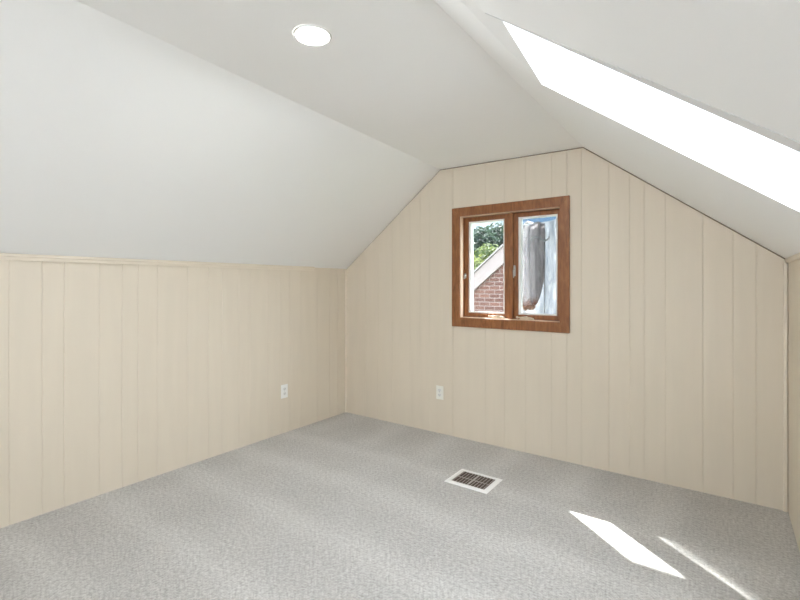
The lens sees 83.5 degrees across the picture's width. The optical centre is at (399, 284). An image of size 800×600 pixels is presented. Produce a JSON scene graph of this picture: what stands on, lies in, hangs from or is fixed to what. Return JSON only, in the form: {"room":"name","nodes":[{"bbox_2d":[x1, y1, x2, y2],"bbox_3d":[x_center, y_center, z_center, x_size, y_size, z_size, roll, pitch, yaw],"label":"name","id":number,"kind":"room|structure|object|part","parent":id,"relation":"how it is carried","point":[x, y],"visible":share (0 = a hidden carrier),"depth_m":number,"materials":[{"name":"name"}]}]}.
{"room":"empty attic room","nodes":[
{"label":"empty attic room","id":0,"kind":"room"},
{"bbox_2d":[0,260,344,527],"bbox_3d":[-2.246,0.571,2.154,0.140,1.558,5.936,0,0,36],"label":"wall","id":1,"kind":"structure","parent":0,"point":[113,376],"depth_m":2.88,"materials":[{"name":"beige paint"}]},
{"bbox_2d":[0,253,314,270],"bbox_3d":[-2.308,-0.146,1.932,0.018,0.036,5.223,0,0,36],"label":"trim","id":2,"kind":"structure","parent":1,"relation":"attached to","point":[3,256],"depth_m":2.82,"materials":[{"name":"beige paint"}]},
{"bbox_2d":[281,384,287,398],"bbox_3d":[-0.975,0.897,3.782,0.008,0.114,0.070,0,0,36],"label":"wall outlet","id":3,"kind":"object","parent":1,"relation":"attached to","point":[284,388],"visible":1,"depth_m":3.78,"materials":[{"name":"white plastic"}]},
{"bbox_2d":[345,269,346,411],"bbox_3d":[-0.529,0.548,4.394,0.014,1.404,0.013,0,0,36],"label":"trim","id":4,"kind":"structure","parent":1,"relation":"attached to","point":[345,269],"depth_m":4.39,"materials":[{"name":"beige paint"}]},
{"bbox_2d":[0,0,799,268],"bbox_3d":[-0.792,-0.656,1.101,3.650,1.036,5.696,0,0,36],"label":"ceiling","id":5,"kind":"structure","parent":0,"point":[172,130],"depth_m":2.01,"materials":[{"name":"white paint"}]},
{"bbox_2d":[293,24,331,45],"bbox_3d":[-0.338,-0.962,1.731,0.148,0.005,0.148,0,0,36],"label":"recessed light","id":6,"kind":"object","parent":5,"relation":"in","point":[308,34],"visible":1,"depth_m":1.72,"materials":[{"name":"white paint"}]},
{"bbox_2d":[296,27,328,44],"bbox_3d":[-0.338,-0.960,1.731,0.128,0.001,0.128,0,0,36],"label":"diffuser","id":7,"kind":"object","parent":6,"relation":"attached to","point":[305,35],"depth_m":1.72,"materials":[{"name":"white plastic"}]},
{"bbox_2d":[485,13,799,211],"bbox_3d":[0.804,-0.616,1.250,1.020,0.850,0.736,0,0,36],"label":"window","id":8,"kind":"structure","parent":5,"relation":"attached to","point":[766,161],"depth_m":1.49,"materials":[{"name":"white glass"}]},
{"bbox_2d":[0,412,799,599],"bbox_3d":[-0.854,1.320,1.146,3.497,0.140,5.856,0,0,36],"label":"floor","id":9,"kind":"structure","parent":0,"point":[344,506],"depth_m":2.26,"materials":[{"name":"grey carpet"}]},
{"bbox_2d":[444,469,501,493],"bbox_3d":[0.470,1.246,2.862,0.295,0.008,0.244,0,0,36],"label":"floor vent","id":10,"kind":"object","parent":9,"relation":"in","point":[482,483],"visible":1,"depth_m":2.85,"materials":[{"name":"white metal"}]},
{"bbox_2d":[347,147,787,511],"bbox_3d":[0.846,0.163,3.494,3.497,2.374,0.140,0,0,36],"label":"wall","id":11,"kind":"structure","parent":0,"point":[668,369],"depth_m":3.04,"materials":[{"name":"beige paint"}]},
{"bbox_2d":[436,385,442,399],"bbox_3d":[0.335,0.906,3.772,0.070,0.114,0.008,0,0,36],"label":"wall outlet","id":12,"kind":"object","parent":11,"relation":"attached to","point":[439,389],"visible":1,"depth_m":3.77,"materials":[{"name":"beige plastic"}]},
{"bbox_2d":[452,195,569,332],"bbox_3d":[0.854,-0.145,3.482,0.939,0.968,0.162,0,0,36],"label":"window","id":13,"kind":"structure","parent":11,"relation":"in","point":[512,214],"depth_m":3.46,"materials":[{"name":"brown wood"}]},
{"bbox_3d":[0.460,-0.145,3.677,0.071,0.966,0.016,0,0,36],"label":"casing","id":14,"kind":"part","parent":13,"relation":"part of","materials":[{"name":"brown wood"}]},
{"bbox_3d":[0.704,-0.146,3.620,0.379,0.813,0.046,0,0,36],"label":"sash","id":15,"kind":"part","parent":13,"relation":"part of","materials":[{"name":"brown wood"}]},
{"bbox_3d":[0.811,0.302,3.422,0.938,0.074,0.016,0,0,36],"label":"casing","id":16,"kind":"part","parent":13,"relation":"part of","materials":[{"name":"brown wood"}]},
{"bbox_3d":[0.811,-0.594,3.422,0.937,0.071,0.016,0,0,36],"label":"casing","id":17,"kind":"part","parent":13,"relation":"part of","materials":[{"name":"brown wood"}]},
{"bbox_3d":[1.043,-0.145,3.375,0.366,0.816,0.046,0,0,36],"label":"sash","id":18,"kind":"part","parent":13,"relation":"part of","materials":[{"name":"brown wood"}]},
{"bbox_2d":[523,219,555,313],"bbox_3d":[1.083,-0.137,3.491,0.432,0.765,0.076,0,0,36],"label":"plastic sheet","id":19,"kind":"object","parent":13,"relation":"hanging from","point":[540,237],"visible":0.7,"depth_m":3.48,"materials":[{"name":"white plastic"}]},
{"bbox_3d":[1.110,-0.077,3.443,0.011,0.585,0.010,0,0,36],"label":"fold cord","id":20,"kind":"part","parent":19,"relation":"part of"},
{"bbox_3d":[1.164,-0.145,3.167,0.068,0.966,0.016,0,0,36],"label":"casing","id":21,"kind":"part","parent":13,"relation":"part of","materials":[{"name":"brown wood"}]},
{"bbox_2d":[783,263,786,511],"bbox_3d":[2.126,0.565,2.472,0.019,1.370,0.014,0,0,36],"label":"trim","id":22,"kind":"structure","parent":11,"relation":"attached to","point":[784,264],"depth_m":2.47,"materials":[{"name":"beige paint"}]},
{"bbox_2d":[788,259,799,551],"bbox_3d":[0.538,0.581,0.139,0.140,1.538,5.936,0,0,36],"label":"wall","id":23,"kind":"structure","parent":0,"point":[794,266],"depth_m":2.25,"materials":[{"name":"beige paint"}]},
{"bbox_2d":[785,253,799,262],"bbox_3d":[0.475,-0.133,0.182,0.014,0.022,5.652,0,0,36],"label":"trim","id":24,"kind":"structure","parent":23,"relation":"attached to","point":[796,256],"depth_m":2.20,"materials":[{"name":"beige paint"}]},
{"label":"outside","id":25,"kind":"structure","parent":0,"visible":0},
{"bbox_3d":[16.299,4.250,26.780,85.000,0.100,57.500,0,0,36],"label":"lawn","id":26,"kind":"structure","parent":25,"visible":0},
{"bbox_2d":[474,242,497,269],"bbox_3d":[3.172,1.359,15.522,1.948,5.703,2.111,0,0,-34],"label":"leafy tree","id":27,"kind":"object","parent":26,"relation":"on","point":[488,251],"visible":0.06,"depth_m":15.34,"materials":[{"name":"green plant"}]},
{"bbox_2d":[473,223,502,261],"bbox_3d":[3.136,0.667,20.805,4.875,7.087,5.121,0,0,36],"label":"leafy tree","id":28,"kind":"object","parent":26,"relation":"on","point":[481,236],"visible":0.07,"depth_m":19.55,"materials":[{"name":"green plant"}]},
{"bbox_2d":[474,221,532,312],"bbox_3d":[3.338,1.490,9.762,5.800,5.420,3.170,0,0,36],"label":"neighbor house","id":29,"kind":"structure","parent":26,"relation":"on","point":[488,276],"depth_m":9.01,"materials":[{"name":"red brick"}]}
]}

